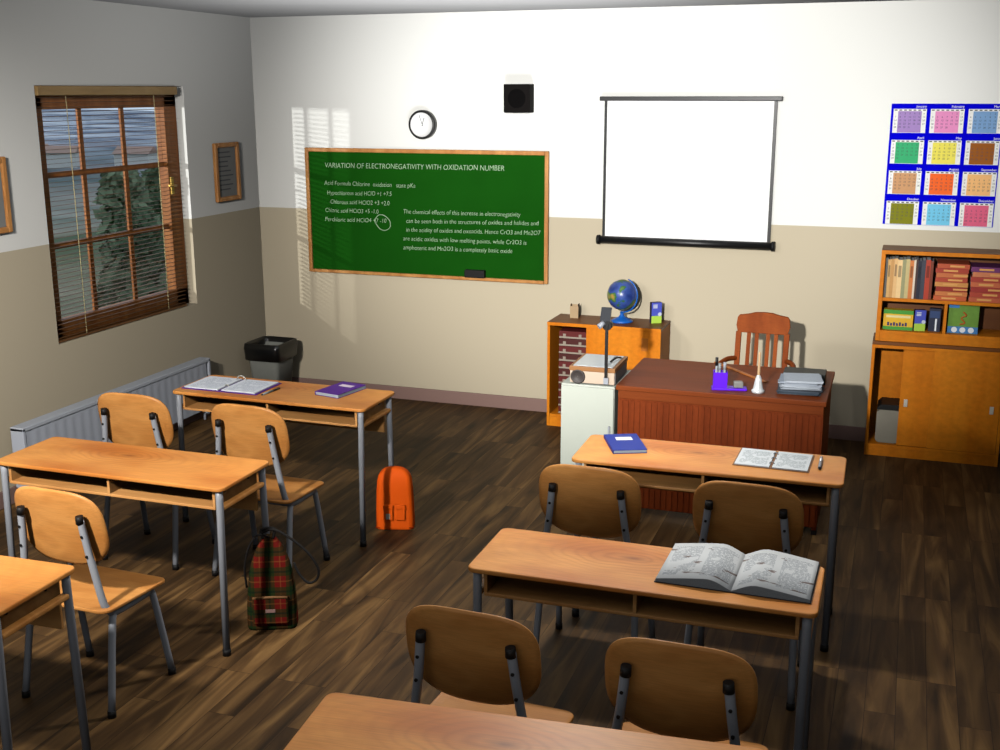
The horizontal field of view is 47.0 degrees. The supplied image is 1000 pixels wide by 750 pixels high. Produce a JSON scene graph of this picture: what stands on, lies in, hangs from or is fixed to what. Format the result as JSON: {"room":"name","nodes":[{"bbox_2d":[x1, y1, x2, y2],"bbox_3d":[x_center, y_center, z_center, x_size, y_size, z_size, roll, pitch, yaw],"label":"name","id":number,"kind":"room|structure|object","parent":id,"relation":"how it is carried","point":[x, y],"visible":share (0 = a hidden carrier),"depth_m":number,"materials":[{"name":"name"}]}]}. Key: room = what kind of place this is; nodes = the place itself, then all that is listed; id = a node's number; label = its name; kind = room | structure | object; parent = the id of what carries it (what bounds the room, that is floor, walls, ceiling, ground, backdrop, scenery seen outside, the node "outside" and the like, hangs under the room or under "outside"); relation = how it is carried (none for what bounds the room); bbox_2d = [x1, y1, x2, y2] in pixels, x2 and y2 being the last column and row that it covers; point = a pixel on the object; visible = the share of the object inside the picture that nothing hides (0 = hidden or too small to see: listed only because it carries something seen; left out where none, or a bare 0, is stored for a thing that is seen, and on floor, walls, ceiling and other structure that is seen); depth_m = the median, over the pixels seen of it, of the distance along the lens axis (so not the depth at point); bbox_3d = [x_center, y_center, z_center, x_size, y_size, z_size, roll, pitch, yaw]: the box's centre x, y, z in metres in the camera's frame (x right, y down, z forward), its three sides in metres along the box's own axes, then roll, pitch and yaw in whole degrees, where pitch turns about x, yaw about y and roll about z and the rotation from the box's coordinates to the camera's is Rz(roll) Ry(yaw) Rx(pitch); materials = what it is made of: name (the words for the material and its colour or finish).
{"room":"science classroom","nodes":[
{"label":"science classroom","id":0,"kind":"room"},
{"bbox_2d":[0,0,265,491],"bbox_3d":[-3.559,-0.239,4.759,0.150,2.900,9.550,5,15,19],"label":"wall","id":1,"kind":"structure","parent":0,"point":[207,57],"depth_m":7.56,"materials":[{"name":"paint"}]},
{"bbox_2d":[0,156,12,233],"bbox_3d":[-2.847,-0.987,6.379,0.029,0.425,0.328,5,15,19],"label":"framed picture","id":2,"kind":"object","parent":1,"relation":"attached to","point":[6,226],"visible":1,"depth_m":6.50,"materials":[{"name":"brown wood"}]},
{"bbox_2d":[0,171,5,227],"bbox_3d":[-2.856,-0.988,6.382,0.011,0.357,0.260,5,15,19],"label":"print","id":3,"kind":"object","parent":2,"relation":"attached to","point":[2,173],"depth_m":6.49,"materials":[{"name":"grey paper"}]},
{"bbox_2d":[0,411,210,509],"bbox_3d":[-3.457,1.111,5.130,0.014,0.100,9.386,5,15,19],"label":"baseboard","id":4,"kind":"structure","parent":1,"relation":"attached to","point":[199,415],"depth_m":8.24,"materials":[{"name":"paint"}]},
{"bbox_2d":[10,357,210,487],"bbox_3d":[-2.486,0.312,7.613,0.092,0.460,1.930,5,15,19],"label":"radiator","id":5,"kind":"object","parent":1,"relation":"attached to","point":[79,420],"visible":0.54,"depth_m":7.27,"materials":[{"name":"metal"}]},
{"bbox_2d":[10,357,209,431],"bbox_3d":[-2.487,0.101,7.561,0.092,0.025,1.930,5,15,19],"label":"grille","id":6,"kind":"object","parent":5,"relation":"attached to","point":[58,416],"depth_m":7.41,"materials":[{"name":"metal"}]},
{"bbox_2d":[34,85,188,339],"bbox_3d":[-2.536,-1.108,7.564,0.125,1.540,1.480,5,15,19],"label":"window","id":7,"kind":"structure","parent":1,"relation":"in","point":[165,107],"depth_m":7.71,"materials":[{"name":"brown wood"}]},
{"bbox_2d":[34,86,186,342],"bbox_3d":[-2.490,-1.092,7.497,0.077,1.534,1.374,5,15,19],"label":"blind","id":8,"kind":"object","parent":7,"relation":"attached to","point":[39,90],"visible":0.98,"depth_m":7.42,"materials":[{"name":"brown wood"}]},
{"bbox_2d":[212,142,241,202],"bbox_3d":[-2.041,-1.520,8.607,0.029,0.430,0.325,5,15,19],"label":"framed picture","id":9,"kind":"object","parent":1,"relation":"attached to","point":[226,159],"visible":1,"depth_m":8.60,"materials":[{"name":"brown wood"}]},
{"bbox_2d":[218,147,236,196],"bbox_3d":[-2.049,-1.521,8.610,0.011,0.362,0.257,5,15,19],"label":"print","id":10,"kind":"object","parent":9,"relation":"attached to","point":[227,156],"depth_m":8.62,"materials":[{"name":"grey paper"}]},
{"bbox_2d":[94,0,903,17],"bbox_3d":[-0.213,-1.448,3.328,7.200,0.120,9.700,5,15,19],"label":"ceiling","id":11,"kind":"structure","parent":0,"point":[242,8],"depth_m":7.51,"materials":[{"name":"paint"}]},
{"bbox_2d":[0,398,999,749],"bbox_3d":[-0.207,1.484,4.051,7.200,0.120,9.700,5,15,19],"label":"floor","id":12,"kind":"structure","parent":0,"point":[911,661],"depth_m":5.32,"materials":[{"name":"brown wood"}]},
{"bbox_2d":[0,555,90,749],"bbox_3d":[-2.077,1.032,4.059,1.172,0.760,0.418,4,15,17],"label":"student desk","id":13,"kind":"object","parent":12,"relation":"on","point":[30,594],"visible":1,"depth_m":3.90,"materials":[{"name":"brown wood"}]},
{"bbox_2d":[14,486,175,718],"bbox_3d":[-1.632,0.827,4.591,0.460,0.902,0.404,5,15,21],"label":"chair","id":14,"kind":"object","parent":12,"relation":"on","point":[64,526],"visible":0.79,"depth_m":4.43,"materials":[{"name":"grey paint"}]},
{"bbox_2d":[0,437,269,656],"bbox_3d":[-1.635,0.749,5.205,1.172,0.760,0.418,5,15,19],"label":"student desk","id":15,"kind":"object","parent":12,"relation":"on","point":[219,483],"visible":0.8,"depth_m":5.06,"materials":[{"name":"brown wood"}]},
{"bbox_2d":[10,470,230,509],"bbox_3d":[-1.638,0.482,5.132,1.062,0.013,0.332,5,15,19],"label":"shelf","id":16,"kind":"object","parent":15,"relation":"attached to","point":[37,478],"depth_m":5.04,"materials":[{"name":"brown wood"}]},
{"bbox_2d":[98,392,214,570],"bbox_3d":[-1.790,0.489,5.963,0.460,0.902,0.404,4,15,18],"label":"chair","id":17,"kind":"object","parent":12,"relation":"on","point":[125,418],"visible":0.51,"depth_m":5.76,"materials":[{"name":"brown wood"}]},
{"bbox_2d":[211,403,329,575],"bbox_3d":[-1.162,0.541,5.748,0.460,0.902,0.404,5,15,21],"label":"chair","id":18,"kind":"object","parent":12,"relation":"on","point":[243,431],"visible":0.7,"depth_m":5.57,"materials":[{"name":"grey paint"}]},
{"bbox_2d":[244,336,296,381],"bbox_3d":[-1.794,-0.046,9.054,0.318,0.462,0.335,5,15,19],"label":"waste bin","id":19,"kind":"object","parent":12,"relation":"on","point":[269,357],"visible":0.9,"depth_m":8.92,"materials":[{"name":"grey plastic"}]},
{"bbox_2d":[244,527,319,629],"bbox_3d":[-0.977,0.905,5.161,0.342,0.475,0.134,-1,14,-5],"label":"backpack","id":20,"kind":"object","parent":12,"relation":"on","point":[272,604],"visible":1,"depth_m":5.14,"materials":[{"name":"fabric"}]},
{"bbox_2d":[173,375,393,546],"bbox_3d":[-1.186,0.455,6.393,1.172,0.760,0.418,5,15,19],"label":"student desk","id":21,"kind":"object","parent":12,"relation":"on","point":[295,402],"visible":0.74,"depth_m":6.21,"materials":[{"name":"brown wood"}]},
{"bbox_2d":[182,375,281,394],"bbox_3d":[-1.493,0.042,6.402,0.474,0.038,0.276,5,15,19],"label":"ring binder","id":22,"kind":"object","parent":21,"relation":"on","point":[210,383],"visible":1,"depth_m":6.37,"materials":[{"name":"paper"}]},
{"bbox_2d":[184,397,378,426],"bbox_3d":[-1.189,0.189,6.320,1.062,0.013,0.332,5,15,19],"label":"shelf","id":23,"kind":"object","parent":21,"relation":"attached to","point":[206,404],"depth_m":6.23,"materials":[{"name":"brown wood"}]},
{"bbox_2d":[315,381,365,398],"bbox_3d":[-0.868,0.080,6.276,0.159,0.023,0.250,8,16,29],"label":"notebook","id":24,"kind":"object","parent":21,"relation":"on","point":[341,389],"visible":1,"depth_m":6.24,"materials":[{"name":"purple paper"}]},
{"bbox_2d":[376,466,414,529],"bbox_3d":[-0.581,0.675,6.354,0.212,0.350,0.115,0,14,2],"label":"backpack","id":25,"kind":"object","parent":12,"relation":"on","point":[395,510],"visible":1,"depth_m":6.31,"materials":[{"name":"fabric"}]},
{"bbox_2d":[406,605,573,722],"bbox_3d":[-0.035,1.075,3.571,0.460,0.902,0.404,5,15,21],"label":"chair","id":26,"kind":"object","parent":12,"relation":"on","point":[477,661],"visible":0.7,"depth_m":3.37,"materials":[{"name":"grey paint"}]},
{"bbox_2d":[284,693,761,749],"bbox_3d":[0.052,1.312,2.909,1.172,0.760,0.418,3,14,14],"label":"student desk","id":27,"kind":"object","parent":12,"relation":"on","point":[341,721],"visible":1,"depth_m":2.94,"materials":[{"name":"brown wood"}]},
{"bbox_2d":[533,464,655,643],"bbox_3d":[0.404,0.761,4.841,0.460,0.902,0.404,5,15,19],"label":"chair","id":28,"kind":"object","parent":12,"relation":"on","point":[598,502],"visible":0.48,"depth_m":4.64,"materials":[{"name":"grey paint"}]},
{"bbox_2d":[560,370,630,465],"bbox_3d":[0.562,0.372,6.747,0.310,0.745,0.458,5,15,19],"label":"base cabinet","id":29,"kind":"object","parent":12,"relation":"on","point":[587,409],"visible":0.45,"depth_m":6.50,"materials":[{"name":"white paint"}]},
{"bbox_2d":[569,307,627,384],"bbox_3d":[0.561,-0.191,6.551,0.264,0.442,0.386,4,15,18],"label":"projector","id":30,"kind":"object","parent":29,"relation":"on","point":[606,369],"visible":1,"depth_m":6.47,"materials":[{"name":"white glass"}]},
{"bbox_2d":[615,362,626,383],"bbox_3d":[0.692,-0.015,6.577,0.003,0.063,0.300,4,15,18],"label":"vent","id":31,"kind":"object","parent":30,"relation":"attached to","point":[621,367],"depth_m":6.54,"materials":[{"name":"plastic"}]},
{"bbox_2d":[547,314,669,426],"bbox_3d":[0.775,-0.012,8.260,0.815,0.765,0.330,5,15,19],"label":"cabinet","id":32,"kind":"object","parent":12,"relation":"on","point":[639,339],"visible":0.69,"depth_m":8.07,"materials":[{"name":"orange wood"}]},
{"bbox_2d":[607,279,637,323],"bbox_3d":[0.868,-0.529,8.111,0.228,0.310,0.215,5,15,19],"label":"desk globe","id":33,"kind":"object","parent":32,"relation":"on","point":[622,294],"visible":0.98,"depth_m":8.03,"materials":[{"name":"blue plastic"}]},
{"bbox_2d":[649,301,661,323],"bbox_3d":[1.094,-0.439,8.083,0.076,0.149,0.040,-3,14,-12],"label":"box","id":34,"kind":"object","parent":32,"relation":"on","point":[655,307],"visible":1,"depth_m":8.07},
{"bbox_3d":[0.565,0.228,8.410,0.210,0.053,0.266,5,15,19],"label":"book","id":35,"kind":"object","parent":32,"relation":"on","visible":0},
{"bbox_3d":[0.565,0.174,8.397,0.210,0.053,0.266,5,15,19],"label":"book","id":36,"kind":"object","parent":35,"relation":"on","visible":0},
{"bbox_3d":[0.564,0.120,8.384,0.210,0.053,0.266,5,15,19],"label":"book","id":37,"kind":"object","parent":36,"relation":"on","visible":0},
{"bbox_3d":[0.564,0.066,8.370,0.210,0.053,0.266,5,15,19],"label":"book","id":38,"kind":"object","parent":37,"relation":"on","visible":0},
{"bbox_2d":[559,376,568,382],"bbox_3d":[0.564,0.012,8.357,0.210,0.053,0.266,5,15,19],"label":"book","id":39,"kind":"object","parent":38,"relation":"on","point":[561,378],"visible":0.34,"depth_m":8.26,"materials":[{"name":"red paper"}]},
{"bbox_2d":[559,368,569,376],"bbox_3d":[0.564,-0.042,8.344,0.210,0.053,0.266,5,15,19],"label":"book","id":40,"kind":"object","parent":39,"relation":"on","point":[562,372],"visible":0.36,"depth_m":8.24,"materials":[{"name":"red paper"}]},
{"bbox_2d":[559,361,572,368],"bbox_3d":[0.564,-0.096,8.331,0.210,0.053,0.266,5,15,19],"label":"book","id":41,"kind":"object","parent":40,"relation":"on","point":[562,364],"visible":0.27,"depth_m":8.23,"materials":[{"name":"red paper"}]},
{"bbox_2d":[559,353,581,361],"bbox_3d":[0.564,-0.150,8.317,0.210,0.053,0.266,5,15,19],"label":"book","id":42,"kind":"object","parent":41,"relation":"on","point":[562,357],"visible":0.38,"depth_m":8.21,"materials":[{"name":"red paper"}]},
{"bbox_2d":[559,346,585,354],"bbox_3d":[0.564,-0.203,8.304,0.210,0.053,0.266,5,15,19],"label":"book","id":43,"kind":"object","parent":42,"relation":"on","point":[562,349],"visible":0.5,"depth_m":8.19,"materials":[{"name":"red paper"}]},
{"bbox_2d":[559,338,585,346],"bbox_3d":[0.564,-0.257,8.291,0.210,0.053,0.266,5,15,19],"label":"book","id":44,"kind":"object","parent":43,"relation":"on","point":[562,341],"visible":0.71,"depth_m":8.17,"materials":[{"name":"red paper"}]},
{"bbox_2d":[559,326,585,339],"bbox_3d":[0.564,-0.311,8.277,0.210,0.053,0.266,5,15,19],"label":"book","id":45,"kind":"object","parent":44,"relation":"on","point":[568,332],"visible":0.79,"depth_m":8.17,"materials":[{"name":"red paper"}]},
{"bbox_2d":[468,528,824,749],"bbox_3d":[0.503,1.029,4.052,1.172,0.760,0.418,5,15,18],"label":"student desk","id":46,"kind":"object","parent":12,"relation":"on","point":[592,574],"visible":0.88,"depth_m":3.91,"materials":[{"name":"brown wood"}]},
{"bbox_2d":[484,577,801,639],"bbox_3d":[0.500,0.762,3.980,1.062,0.013,0.332,5,15,18],"label":"shelf","id":47,"kind":"object","parent":46,"relation":"attached to","point":[739,620],"depth_m":3.87,"materials":[{"name":"brown wood"}]},
{"bbox_2d":[654,543,819,603],"bbox_3d":[0.809,0.656,3.898,0.508,0.035,0.330,5,15,19],"label":"open book","id":48,"kind":"object","parent":46,"relation":"on","point":[765,573],"visible":1,"depth_m":3.86,"materials":[{"name":"paper"}]},
{"bbox_2d":[605,637,767,749],"bbox_3d":[0.540,1.123,3.374,0.460,0.902,0.404,5,15,19],"label":"chair","id":49,"kind":"object","parent":12,"relation":"on","point":[665,688],"visible":0.88,"depth_m":3.16,"materials":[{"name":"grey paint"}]},
{"bbox_2d":[572,435,846,651],"bbox_3d":[0.934,0.738,5.228,1.172,0.760,0.418,4,15,18],"label":"student desk","id":50,"kind":"object","parent":12,"relation":"on","point":[666,465],"visible":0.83,"depth_m":5.06,"materials":[{"name":"brown wood"}]},
{"bbox_2d":[604,434,646,453],"bbox_3d":[0.578,0.316,5.315,0.157,0.019,0.250,-1,14,-5],"label":"notebook","id":51,"kind":"object","parent":50,"relation":"on","point":[617,443],"visible":1,"depth_m":5.28,"materials":[{"name":"blue paper"}]},
{"bbox_2d":[596,465,830,505],"bbox_3d":[0.931,0.471,5.156,1.062,0.013,0.332,4,15,18],"label":"shelf","id":52,"kind":"object","parent":50,"relation":"attached to","point":[813,495],"depth_m":5.09,"materials":[{"name":"brown wood"}]},
{"bbox_2d":[732,448,813,472],"bbox_3d":[1.213,0.370,5.093,0.326,0.018,0.254,5,15,20],"label":"ring binder","id":53,"kind":"object","parent":50,"relation":"on","point":[748,457],"visible":1,"depth_m":5.07,"materials":[{"name":"white paper"}]},
{"bbox_2d":[616,358,834,534],"bbox_3d":[1.300,0.387,6.649,1.134,0.760,0.724,5,15,19],"label":"desk","id":54,"kind":"object","parent":12,"relation":"on","point":[659,399],"visible":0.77,"depth_m":6.33,"materials":[{"name":"brown wood"}]},
{"bbox_2d":[711,370,746,390],"bbox_3d":[1.257,0.029,6.303,0.190,0.100,0.070,2,14,8],"label":"desk organizer","id":55,"kind":"object","parent":54,"relation":"on","point":[720,380],"visible":1,"depth_m":6.28,"materials":[{"name":"plastic"}]},
{"bbox_2d":[713,370,727,387],"bbox_3d":[1.207,0.022,6.309,0.076,0.088,0.064,2,14,8],"label":"pen cup","id":56,"kind":"object","parent":55,"relation":"on","point":[720,380],"depth_m":6.28,"materials":[{"name":"plastic"}]},
{"bbox_2d":[751,352,763,393],"bbox_3d":[1.400,-0.016,6.221,0.070,0.227,0.070,5,15,19],"label":"bell","id":57,"kind":"object","parent":54,"relation":"on","point":[758,387],"visible":1,"depth_m":6.22,"materials":[{"name":"silver metal"}]},
{"bbox_2d":[777,392,820,395],"bbox_3d":[1.634,0.082,6.280,0.228,0.007,0.199,4,14,15],"label":"sheaf","id":58,"kind":"object","parent":54,"relation":"on","point":[777,392],"visible":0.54,"depth_m":6.20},
{"bbox_2d":[776,386,824,395],"bbox_3d":[1.640,0.077,6.269,0.226,0.007,0.202,7,15,26],"label":"sheaf","id":59,"kind":"object","parent":58,"relation":"on","point":[812,394],"visible":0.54,"depth_m":6.18,"materials":[{"name":"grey paper"}]},
{"bbox_2d":[777,383,819,393],"bbox_3d":[1.630,0.067,6.277,0.223,0.007,0.206,3,14,14],"label":"sheaf","id":60,"kind":"object","parent":59,"relation":"on","point":[779,389],"visible":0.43,"depth_m":6.19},
{"bbox_2d":[781,387,822,392],"bbox_3d":[1.646,0.062,6.266,0.219,0.007,0.198,4,14,15],"label":"sheaf","id":61,"kind":"object","parent":60,"relation":"on","point":[821,391],"visible":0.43,"depth_m":6.17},
{"bbox_2d":[778,379,821,390],"bbox_3d":[1.633,0.052,6.269,0.217,0.009,0.202,2,14,9],"label":"sheaf","id":62,"kind":"object","parent":61,"relation":"on","point":[790,388],"visible":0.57,"depth_m":6.18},
{"bbox_2d":[780,383,819,389],"bbox_3d":[1.643,0.043,6.270,0.214,0.009,0.206,5,15,19],"label":"sheaf","id":63,"kind":"object","parent":62,"relation":"on","point":[781,385],"visible":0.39,"depth_m":6.18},
{"bbox_2d":[782,383,821,387],"bbox_3d":[1.646,0.035,6.262,0.210,0.009,0.197,4,14,16],"label":"sheaf","id":64,"kind":"object","parent":63,"relation":"on","point":[818,385],"visible":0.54,"depth_m":6.18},
{"bbox_2d":[778,373,816,385],"bbox_3d":[1.629,0.023,6.269,0.208,0.009,0.201,4,15,18],"label":"sheaf","id":65,"kind":"object","parent":64,"relation":"on","point":[781,379],"visible":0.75,"depth_m":6.20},
{"bbox_2d":[783,373,823,383],"bbox_3d":[1.649,0.017,6.255,0.205,0.009,0.205,3,14,12],"label":"sheaf","id":66,"kind":"object","parent":65,"relation":"on","point":[809,378],"visible":1,"depth_m":6.23,"materials":[{"name":"paper"}]},
{"bbox_2d":[783,367,826,384],"bbox_3d":[1.718,0.005,6.482,0.230,0.060,0.140,4,15,18],"label":"folder","id":67,"kind":"object","parent":54,"relation":"on","point":[823,372],"visible":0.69,"depth_m":6.46,"materials":[{"name":"plastic"}]},
{"bbox_2d":[684,481,803,710],"bbox_3d":[1.001,0.811,4.637,0.460,0.902,0.404,5,15,20],"label":"chair","id":68,"kind":"object","parent":12,"relation":"on","point":[748,518],"visible":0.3,"depth_m":4.43,"materials":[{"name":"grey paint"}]},
{"bbox_2d":[719,312,795,367],"bbox_3d":[1.604,0.132,7.211,0.486,0.989,0.463,5,15,19],"label":"chair","id":69,"kind":"object","parent":12,"relation":"on","point":[767,323],"visible":0.28,"depth_m":7.29,"materials":[{"name":"brown wood"}]},
{"bbox_2d":[864,333,999,466],"bbox_3d":[2.855,0.153,7.564,0.820,0.770,0.299,5,15,19],"label":"base cabinet","id":70,"kind":"object","parent":12,"relation":"on","point":[949,395],"visible":0.94,"depth_m":7.43,"materials":[{"name":"orange wood"}]},
{"bbox_2d":[875,397,899,443],"bbox_3d":[2.595,0.302,7.690,0.150,0.262,0.206,5,15,19],"label":"storage box","id":71,"kind":"object","parent":70,"relation":"on","point":[887,407],"visible":0.88,"depth_m":7.60,"materials":[{"name":"grey plastic"}]},
{"bbox_2d":[868,431,994,457],"bbox_3d":[2.856,0.459,7.639,0.780,0.020,0.287,5,15,19],"label":"shelf","id":72,"kind":"object","parent":70,"relation":"attached to","point":[902,447],"depth_m":7.52,"materials":[{"name":"orange wood"}]},
{"bbox_2d":[875,245,999,347],"bbox_3d":[2.872,-0.511,7.411,0.820,0.592,0.266,5,15,19],"label":"bookshelf","id":73,"kind":"object","parent":70,"relation":"on","point":[988,334],"visible":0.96,"depth_m":7.39,"materials":[{"name":"orange wood"}]},
{"bbox_2d":[883,308,913,330],"bbox_3d":[2.593,-0.364,7.492,0.182,0.130,0.071,5,15,19],"label":"box","id":74,"kind":"object","parent":73,"relation":"on","point":[894,318],"visible":1,"depth_m":7.46,"materials":[{"name":"cardboard"}]},
{"bbox_2d":[912,309,926,330],"bbox_3d":[2.711,-0.355,7.435,0.070,0.138,0.037,2,14,7],"label":"box","id":75,"kind":"object","parent":73,"relation":"on","point":[919,319],"visible":1,"depth_m":7.42,"materials":[{"name":"cardboard"}]},
{"bbox_2d":[928,307,941,331],"bbox_3d":[2.804,-0.357,7.418,0.072,0.150,0.045,7,15,25],"label":"box","id":76,"kind":"object","parent":73,"relation":"on","point":[935,314],"visible":1,"depth_m":7.40,"materials":[{"name":"cardboard"}]},
{"bbox_2d":[880,323,999,340],"bbox_3d":[2.872,-0.281,7.466,0.768,0.020,0.258,5,15,19],"label":"shelf","id":77,"kind":"object","parent":73,"relation":"attached to","point":[986,332],"depth_m":7.39,"materials":[{"name":"orange wood"}]},
{"bbox_2d":[882,292,999,306],"bbox_3d":[2.872,-0.489,7.415,0.768,0.020,0.258,5,15,19],"label":"shelf","id":78,"kind":"object","parent":73,"relation":"attached to","point":[945,302],"depth_m":7.31,"materials":[{"name":"orange wood"}]},
{"bbox_2d":[933,290,965,301],"bbox_3d":[2.890,-0.510,7.400,0.196,0.028,0.217,5,15,19],"label":"book","id":79,"kind":"object","parent":73,"relation":"on","point":[935,297],"visible":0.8,"depth_m":7.30,"materials":[{"name":"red paper"}]},
{"bbox_2d":[934,289,966,296],"bbox_3d":[2.895,-0.538,7.391,0.190,0.028,0.217,5,15,19],"label":"book","id":80,"kind":"object","parent":79,"relation":"on","point":[939,293],"visible":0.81,"depth_m":7.29,"materials":[{"name":"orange paper"}]},
{"bbox_2d":[935,286,967,291],"bbox_3d":[2.896,-0.567,7.384,0.187,0.028,0.217,5,15,19],"label":"book","id":81,"kind":"object","parent":80,"relation":"on","point":[938,288],"visible":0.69,"depth_m":7.29,"materials":[{"name":"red paper"}]},
{"bbox_2d":[934,281,967,287],"bbox_3d":[2.892,-0.595,7.378,0.196,0.028,0.217,5,15,19],"label":"book","id":82,"kind":"object","parent":81,"relation":"on","point":[942,284],"visible":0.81,"depth_m":7.28,"materials":[{"name":"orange paper"}]},
{"bbox_2d":[935,272,967,282],"bbox_3d":[2.889,-0.624,7.372,0.190,0.028,0.217,5,15,19],"label":"book","id":83,"kind":"object","parent":82,"relation":"on","point":[937,279],"visible":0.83,"depth_m":7.27,"materials":[{"name":"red paper"}]},
{"bbox_2d":[936,272,967,277],"bbox_3d":[2.891,-0.652,7.364,0.187,0.028,0.217,5,15,19],"label":"book","id":84,"kind":"object","parent":83,"relation":"on","point":[947,275],"visible":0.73,"depth_m":7.27,"materials":[{"name":"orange paper"}]},
{"bbox_2d":[935,263,968,273],"bbox_3d":[2.889,-0.681,7.358,0.196,0.028,0.217,5,15,19],"label":"book","id":85,"kind":"object","parent":84,"relation":"on","point":[938,270],"visible":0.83,"depth_m":7.26,"materials":[{"name":"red paper"}]},
{"bbox_2d":[937,259,969,268],"bbox_3d":[2.895,-0.709,7.349,0.190,0.028,0.217,5,15,19],"label":"book","id":86,"kind":"object","parent":85,"relation":"on","point":[941,263],"visible":1,"depth_m":7.28,"materials":[{"name":"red paper"}]},
{"bbox_2d":[947,304,979,334],"bbox_3d":[2.962,-0.359,7.357,0.181,0.183,0.066,5,15,19],"label":"game box","id":87,"kind":"object","parent":73,"relation":"on","point":[962,319],"visible":0.95,"depth_m":7.33,"materials":[{"name":"green cardboard"}]},
{"bbox_2d":[967,291,999,302],"bbox_3d":[3.087,-0.495,7.332,0.196,0.031,0.217,5,15,19],"label":"book","id":88,"kind":"object","parent":73,"relation":"on","point":[970,299],"visible":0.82,"depth_m":7.24,"materials":[{"name":"red paper"}]},
{"bbox_2d":[968,289,999,297],"bbox_3d":[3.089,-0.526,7.324,0.190,0.031,0.217,5,15,19],"label":"book","id":89,"kind":"object","parent":88,"relation":"on","point":[971,294],"visible":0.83,"depth_m":7.23,"materials":[{"name":"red paper"}]},
{"bbox_2d":[969,284,999,292],"bbox_3d":[3.089,-0.557,7.316,0.187,0.031,0.217,5,15,19],"label":"book","id":90,"kind":"object","parent":89,"relation":"on","point":[972,289],"visible":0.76,"depth_m":7.22,"materials":[{"name":"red paper"}]},
{"bbox_2d":[969,279,999,287],"bbox_3d":[3.090,-0.587,7.308,0.196,0.031,0.217,5,15,19],"label":"book","id":91,"kind":"object","parent":90,"relation":"on","point":[972,284],"visible":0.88,"depth_m":7.22,"materials":[{"name":"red paper"}]},
{"bbox_2d":[969,272,999,282],"bbox_3d":[3.086,-0.619,7.302,0.190,0.031,0.217,5,15,19],"label":"book","id":92,"kind":"object","parent":91,"relation":"on","point":[972,279],"visible":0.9,"depth_m":7.21,"materials":[{"name":"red paper"}]},
{"bbox_2d":[971,272,999,277],"bbox_3d":[3.092,-0.649,7.292,0.187,0.031,0.217,5,15,19],"label":"book","id":93,"kind":"object","parent":92,"relation":"on","point":[974,274],"visible":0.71,"depth_m":7.20,"materials":[{"name":"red paper"}]},
{"bbox_2d":[970,262,999,272],"bbox_3d":[3.086,-0.680,7.287,0.196,0.031,0.217,5,15,19],"label":"book","id":94,"kind":"object","parent":93,"relation":"on","point":[974,266],"visible":0.96,"depth_m":7.22,"materials":[{"name":"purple paper"}]},
{"bbox_2d":[250,0,999,426],"bbox_3d":[1.376,-1.063,8.062,7.200,2.900,0.150,5,15,19],"label":"wall","id":95,"kind":"structure","parent":0,"point":[839,69],"depth_m":8.13,"materials":[{"name":"paint"}]},
{"bbox_2d":[408,110,436,138],"bbox_3d":[-0.570,-1.843,8.465,0.210,0.210,0.052,5,15,19],"label":"wall clock","id":96,"kind":"object","parent":95,"relation":"attached to","point":[422,124],"visible":1,"depth_m":8.46,"materials":[{"name":"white plastic"}]},
{"bbox_2d":[304,147,548,283],"bbox_3d":[-0.574,-1.206,8.633,1.960,0.958,0.033,5,15,19],"label":"chalkboard","id":97,"kind":"object","parent":95,"relation":"attached to","point":[421,213],"visible":1,"depth_m":8.62,"materials":[{"name":"green wood"}]},
{"bbox_2d":[504,84,533,112],"bbox_3d":[0.133,-1.960,8.153,0.196,0.197,0.102,5,15,19],"label":"wall speaker","id":98,"kind":"object","parent":95,"relation":"attached to","point":[518,98],"visible":1,"depth_m":8.11,"materials":[{"name":"black plastic"}]},
{"bbox_2d":[292,377,999,453],"bbox_3d":[1.352,0.315,8.322,6.900,0.100,0.014,5,15,19],"label":"baseboard","id":99,"kind":"structure","parent":95,"relation":"attached to","point":[842,432],"depth_m":8.84,"materials":[{"name":"paint"}]},
{"bbox_2d":[596,96,782,250],"bbox_3d":[1.278,-1.387,7.899,1.244,1.024,0.066,5,15,19],"label":"projection screen","id":100,"kind":"object","parent":95,"relation":"attached to","point":[680,171],"visible":1,"depth_m":7.90,"materials":[{"name":"fabric"}]},
{"bbox_2d":[883,104,999,227],"bbox_3d":[2.835,-1.344,7.377,0.670,0.771,0.006,5,15,19],"label":"wall calendar","id":101,"kind":"object","parent":95,"relation":"attached to","point":[943,160],"visible":1,"depth_m":7.37,"materials":[{"name":"paper"}]},
{"label":"outside","id":102,"kind":"structure","parent":0,"visible":0},
{"bbox_2d":[42,109,161,317],"bbox_3d":[-113.763,-28.070,141.362,299.400,2.996,420.000,5,15,19],"label":"sky","id":103,"kind":"structure","parent":102,"point":[148,118],"depth_m":100.83,"materials":[{"name":"blue"}]},
{"bbox_2d":[45,146,79,167],"bbox_3d":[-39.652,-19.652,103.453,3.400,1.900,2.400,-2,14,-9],"label":"house","id":104,"kind":"structure","parent":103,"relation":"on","point":[50,149],"depth_m":102.67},
{"bbox_2d":[92,165,163,307],"bbox_3d":[-5.612,0.032,17.883,2.116,6.504,2.169,5,15,19],"label":"tree","id":105,"kind":"object","parent":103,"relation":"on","point":[138,179],"visible":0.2,"depth_m":17.15,"materials":[{"name":"green plant"}]},
{"bbox_2d":[112,146,157,168],"bbox_3d":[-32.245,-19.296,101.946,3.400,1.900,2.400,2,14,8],"label":"house","id":106,"kind":"structure","parent":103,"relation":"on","point":[146,155],"depth_m":101.11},
{"bbox_2d":[109,206,167,302],"bbox_3d":[-4.420,0.920,14.860,1.609,6.222,1.700,5,15,19],"label":"tree","id":107,"kind":"object","parent":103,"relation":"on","point":[141,208],"visible":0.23,"depth_m":14.20,"materials":[{"name":"green plant"}]},
{"bbox_2d":[140,167,162,235],"bbox_3d":[-7.457,-1.792,26.387,2.850,5.982,2.795,5,15,19],"label":"tree","id":108,"kind":"object","parent":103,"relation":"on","point":[154,173],"visible":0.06,"depth_m":25.64,"materials":[{"name":"green plant"}]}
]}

